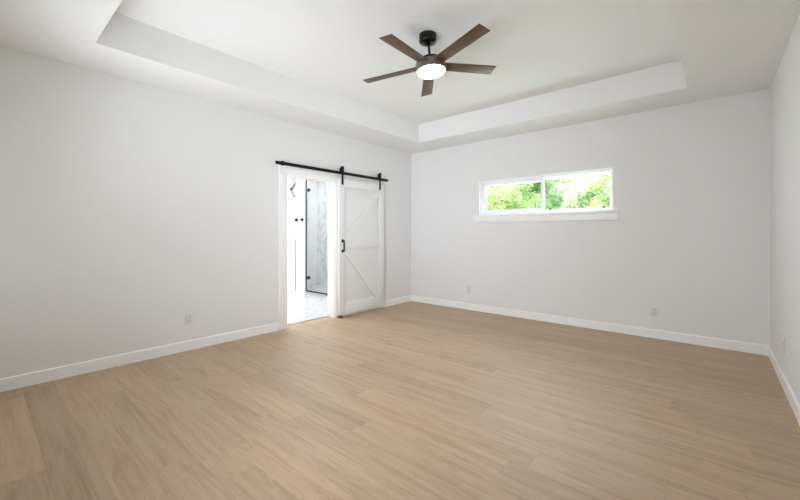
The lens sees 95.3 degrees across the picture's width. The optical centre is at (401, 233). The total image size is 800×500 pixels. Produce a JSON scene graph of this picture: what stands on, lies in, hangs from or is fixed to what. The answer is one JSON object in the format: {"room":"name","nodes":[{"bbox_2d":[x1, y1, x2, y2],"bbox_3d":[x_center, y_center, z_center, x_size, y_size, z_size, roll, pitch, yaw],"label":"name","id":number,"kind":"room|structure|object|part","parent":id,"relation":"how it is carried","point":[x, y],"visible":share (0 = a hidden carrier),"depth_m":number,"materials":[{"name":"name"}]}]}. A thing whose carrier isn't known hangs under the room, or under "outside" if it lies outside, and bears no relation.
{"room":"empty bedroom","nodes":[
{"label":"empty bedroom","id":0,"kind":"room"},
{"bbox_2d":[0,46,410,378],"bbox_3d":[-1.561,-0.120,4.897,0.146,2.740,6.020,0,0,41],"label":"wall","id":1,"kind":"structure","parent":0,"point":[129,208],"depth_m":3.56,"materials":[{"name":"paint"}]},
{"bbox_2d":[0,322,278,391],"bbox_3d":[-2.477,1.198,3.700,0.015,0.104,2.709,0,0,41],"label":"baseboard","id":2,"kind":"structure","parent":1,"relation":"attached to","point":[37,377],"depth_m":3.48,"materials":[{"name":"white wood"}]},
{"bbox_2d":[185,312,192,324],"bbox_3d":[-2.289,0.911,3.925,0.009,0.126,0.080,0,0,41],"label":"wall outlet","id":3,"kind":"object","parent":1,"relation":"attached to","point":[188,316],"visible":1,"depth_m":3.92,"materials":[{"name":"plastic"}]},
{"bbox_2d":[287,316,328,324],"bbox_3d":[-1.384,1.248,5.230,0.042,0.008,0.792,0,0,41],"label":"trim","id":4,"kind":"structure","parent":1,"relation":"attached to","point":[323,316],"depth_m":5.24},
{"bbox_2d":[279,165,340,329],"bbox_3d":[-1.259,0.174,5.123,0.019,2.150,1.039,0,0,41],"label":"trim","id":5,"kind":"structure","parent":1,"relation":"attached to","point":[284,170],"depth_m":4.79,"materials":[{"name":"white wood"}]},
{"bbox_2d":[275,160,387,181],"bbox_3d":[-0.938,-0.915,5.454,0.078,0.056,2.109,0,0,41],"label":"door track","id":6,"kind":"object","parent":1,"relation":"attached to","point":[283,163],"visible":1,"depth_m":5.22,"materials":[{"name":"black metal"}]},
{"bbox_2d":[338,166,383,314],"bbox_3d":[-0.612,0.098,5.773,0.090,2.220,0.971,0,0,41],"label":"barn door","id":7,"kind":"structure","parent":6,"relation":"hanging from","point":[360,204],"depth_m":5.73,"materials":[{"name":"white wood"}]},
{"bbox_3d":[-0.874,0.179,5.436,0.049,0.200,0.034,0,0,40],"label":"pull handle","id":8,"kind":"part","parent":7,"relation":"part of","materials":[{"name":"black metal"}]},
{"bbox_3d":[-0.640,0.191,5.797,0.018,2.033,0.971,0,0,40],"label":"door panel","id":9,"kind":"part","parent":7,"relation":"part of","materials":[{"name":"white wood"}]},
{"bbox_3d":[-0.624,-0.765,5.783,0.024,0.120,0.721,0,0,40],"label":"rail","id":10,"kind":"part","parent":7,"relation":"part of","materials":[{"name":"white wood"}]},
{"bbox_3d":[-0.624,0.169,5.783,0.024,0.118,0.721,0,0,40],"label":"rail","id":11,"kind":"part","parent":7,"relation":"part of","materials":[{"name":"white wood"}]},
{"bbox_3d":[-0.624,1.121,5.783,0.024,0.173,0.721,0,0,40],"label":"rail","id":12,"kind":"part","parent":7,"relation":"part of","materials":[{"name":"white wood"}]},
{"bbox_2d":[342,295,410,315],"bbox_3d":[-0.376,1.198,6.160,0.015,0.104,1.679,0,0,41],"label":"baseboard","id":13,"kind":"structure","parent":1,"relation":"attached to","point":[395,301],"depth_m":6.37,"materials":[{"name":"white wood"}]},
{"bbox_2d":[287,239,294,289],"bbox_3d":[-2.532,0.680,8.291,0.580,1.138,0.120,0,0,41],"label":"wall","id":14,"kind":"structure","parent":0,"point":[290,242],"depth_m":8.16,"materials":[{"name":"white paint"}]},
{"bbox_2d":[295,239,295,289],"bbox_3d":[-2.351,0.675,8.056,0.014,1.128,0.010,0,0,41],"label":"trim","id":15,"kind":"structure","parent":14,"relation":"attached to","point":[295,239],"depth_m":8.05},
{"bbox_2d":[287,177,316,283],"bbox_3d":[-3.473,-0.120,7.713,0.100,2.740,4.220,0,0,41],"label":"wall","id":16,"kind":"structure","parent":0,"point":[291,201],"depth_m":9.04,"materials":[{"name":"white paint"}]},
{"bbox_2d":[296,179,309,291],"bbox_3d":[-2.179,-0.120,7.990,0.348,2.740,0.120,0,0,41],"label":"pier","id":17,"kind":"object","parent":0,"point":[300,183],"visible":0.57,"depth_m":7.91,"materials":[{"name":"white paint"}]},
{"bbox_2d":[317,181,327,284],"bbox_3d":[-0.902,-0.120,8.214,3.160,2.740,0.120,0,0,41],"label":"wall","id":18,"kind":"structure","parent":0,"point":[322,187],"depth_m":9.05,"materials":[{"name":"grey stone"}]},
{"bbox_2d":[0,284,799,499],"bbox_3d":[-0.943,1.325,4.369,8.291,0.150,6.020,0,0,41],"label":"floor","id":19,"kind":"structure","parent":0,"point":[411,400],"depth_m":2.46,"materials":[{"name":"brown wood"}]},
{"bbox_2d":[0,0,799,153],"bbox_3d":[0.205,-1.688,3.207,5.035,0.396,5.744,0,0,41],"label":"ceiling","id":20,"kind":"structure","parent":0,"point":[558,63],"depth_m":3.37,"materials":[{"name":"paint"}]},
{"bbox_2d":[363,23,495,96],"bbox_3d":[0.239,-1.605,3.229,1.246,0.363,1.214,0,0,41],"label":"ceiling fan","id":21,"kind":"object","parent":20,"relation":"hanging from","point":[430,66],"visible":1,"depth_m":3.19,"materials":[{"name":"brown wood"}]},
{"bbox_3d":[-0.096,-1.472,3.381,0.534,0.008,0.122,-5,8,19],"label":"blade","id":22,"kind":"part","parent":21,"relation":"part of","materials":[{"name":"brown wood"}]},
{"bbox_3d":[0.033,-1.497,2.964,0.122,0.008,0.534,6,5,36],"label":"blade","id":23,"kind":"part","parent":21,"relation":"part of","materials":[{"name":"brown wood"}]},
{"bbox_3d":[0.259,-1.493,3.634,0.122,0.008,0.534,-15,-2,0],"label":"blade","id":24,"kind":"part","parent":21,"relation":"part of","materials":[{"name":"brown wood"}]},
{"bbox_2d":[417,64,444,78],"bbox_3d":[0.260,-1.442,3.260,0.249,0.028,0.249,-6,-3,40],"label":"diffuser","id":25,"kind":"object","parent":21,"relation":"attached to","point":[425,71],"depth_m":3.21,"materials":[{"name":"white glass"}]},
{"bbox_3d":[0.469,-1.534,2.959,0.122,0.008,0.534,8,-9,-34],"label":"blade","id":26,"kind":"part","parent":21,"relation":"part of","materials":[{"name":"brown wood"}]},
{"bbox_3d":[0.609,-1.532,3.374,0.534,0.008,0.122,-4,-12,-17],"label":"blade","id":27,"kind":"part","parent":21,"relation":"part of","materials":[{"name":"brown wood"}]},
{"bbox_2d":[411,89,769,345],"bbox_3d":[2.079,-0.120,5.285,4.885,2.740,0.150,0,0,41],"label":"wall","id":28,"kind":"structure","parent":0,"point":[689,239],"depth_m":4.53,"materials":[{"name":"paint"}]},
{"bbox_2d":[467,285,470,292],"bbox_3d":[1.102,0.914,6.015,0.080,0.126,0.009,0,0,41],"label":"wall outlet","id":29,"kind":"object","parent":28,"relation":"attached to","point":[468,286],"visible":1,"depth_m":6.01,"materials":[{"name":"plastic"}]},
{"bbox_2d":[473,168,618,222],"bbox_3d":[1.990,-0.516,5.320,2.067,0.668,0.183,0,0,41],"label":"window","id":30,"kind":"structure","parent":28,"relation":"in","point":[596,213],"depth_m":5.28,"materials":[{"name":"white plastic"}]},
{"bbox_3d":[1.696,-0.575,5.617,0.975,0.480,0.033,0,0,40],"label":"sash","id":31,"kind":"part","parent":30,"relation":"part of","materials":[{"name":"white plastic"}]},
{"bbox_3d":[1.964,-0.289,5.290,2.067,0.020,0.104,0,0,40],"label":"sill","id":32,"kind":"part","parent":30,"relation":"part of","materials":[{"name":"white wood"}]},
{"bbox_2d":[411,295,768,355],"bbox_3d":[1.968,1.198,5.271,4.735,0.104,0.015,0,0,41],"label":"baseboard","id":33,"kind":"structure","parent":28,"relation":"attached to","point":[760,349],"depth_m":4.63,"materials":[{"name":"white wood"}]},
{"bbox_2d":[651,306,658,316],"bbox_3d":[3.027,0.929,4.371,0.080,0.126,0.009,0,0,41],"label":"wall outlet","id":34,"kind":"object","parent":28,"relation":"attached to","point":[654,309],"visible":1,"depth_m":4.37,"materials":[{"name":"plastic"}]},
{"bbox_2d":[770,13,799,403],"bbox_3d":[2.014,-0.120,1.564,0.150,2.740,5.594,0,0,41],"label":"wall","id":35,"kind":"structure","parent":0,"point":[785,87],"depth_m":2.90,"materials":[{"name":"paint"}]},
{"bbox_2d":[768,346,799,425],"bbox_3d":[1.995,1.198,1.669,0.015,0.104,5.429,0,0,41],"label":"baseboard","id":36,"kind":"structure","parent":35,"relation":"attached to","point":[794,404],"depth_m":2.84,"materials":[{"name":"white wood"}]},
{"bbox_2d":[783,337,784,353],"bbox_3d":[3.122,0.911,2.983,0.009,0.126,0.080,0,0,41],"label":"wall outlet","id":37,"kind":"object","parent":35,"relation":"attached to","point":[783,337],"visible":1,"depth_m":2.97,"materials":[{"name":"plastic"}]},
{"label":"outside","id":38,"kind":"structure","parent":0,"visible":0},
{"bbox_3d":[30.993,1.599,36.288,120.000,0.200,84.556,0,0,40],"label":"ground","id":39,"kind":"structure","parent":38,"visible":0},
{"bbox_2d":[486,186,506,200],"bbox_3d":[3.936,-1.119,17.046,3.076,5.248,3.019,0,0,41],"label":"tree","id":40,"kind":"object","parent":39,"relation":"on","point":[487,187],"visible":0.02,"depth_m":16.24,"materials":[{"name":"green plant"}]},
{"bbox_2d":[486,182,545,209],"bbox_3d":[3.239,-0.533,11.647,2.848,4.082,2.183,0,0,41],"label":"tree","id":41,"kind":"object","parent":39,"relation":"on","point":[503,200],"visible":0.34,"depth_m":11.19,"materials":[{"name":"green plant"}]},
{"bbox_2d":[510,179,564,209],"bbox_3d":[4.881,-0.703,13.414,2.061,4.417,2.060,0,0,41],"label":"tree","id":42,"kind":"object","parent":39,"relation":"on","point":[559,201],"visible":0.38,"depth_m":13.20,"materials":[{"name":"green plant"}]},
{"bbox_2d":[533,176,595,208],"bbox_3d":[8.696,-1.013,19.532,3.431,5.037,4.328,0,0,12],"label":"tree","id":43,"kind":"object","parent":39,"relation":"on","point":[564,181],"visible":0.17,"depth_m":18.60,"materials":[{"name":"green plant"}]},
{"bbox_2d":[553,175,609,208],"bbox_3d":[7.436,-1.183,14.337,2.692,5.375,2.156,0,0,7],"label":"tree","id":44,"kind":"object","parent":39,"relation":"on","point":[580,192],"visible":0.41,"depth_m":14.24,"materials":[{"name":"green plant"}]},
{"bbox_2d":[585,174,609,207],"bbox_3d":[7.165,-0.545,12.323,1.789,4.101,1.588,0,0,41],"label":"tree","id":45,"kind":"object","parent":39,"relation":"on","point":[593,187],"visible":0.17,"depth_m":12.61,"materials":[{"name":"green plant"}]},
{"bbox_3d":[-0.867,-0.121,6.869,1.360,2.740,0.120,0,0,40],"label":"pier","id":46,"kind":"object","parent":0,"visible":0},
{"bbox_2d":[306,180,327,294],"bbox_3d":[-1.740,0.019,7.562,0.859,2.420,0.032,0,0,41],"label":"shower door","id":47,"kind":"structure","parent":46,"relation":"attached to","point":[308,189],"depth_m":7.84,"materials":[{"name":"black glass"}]}
]}

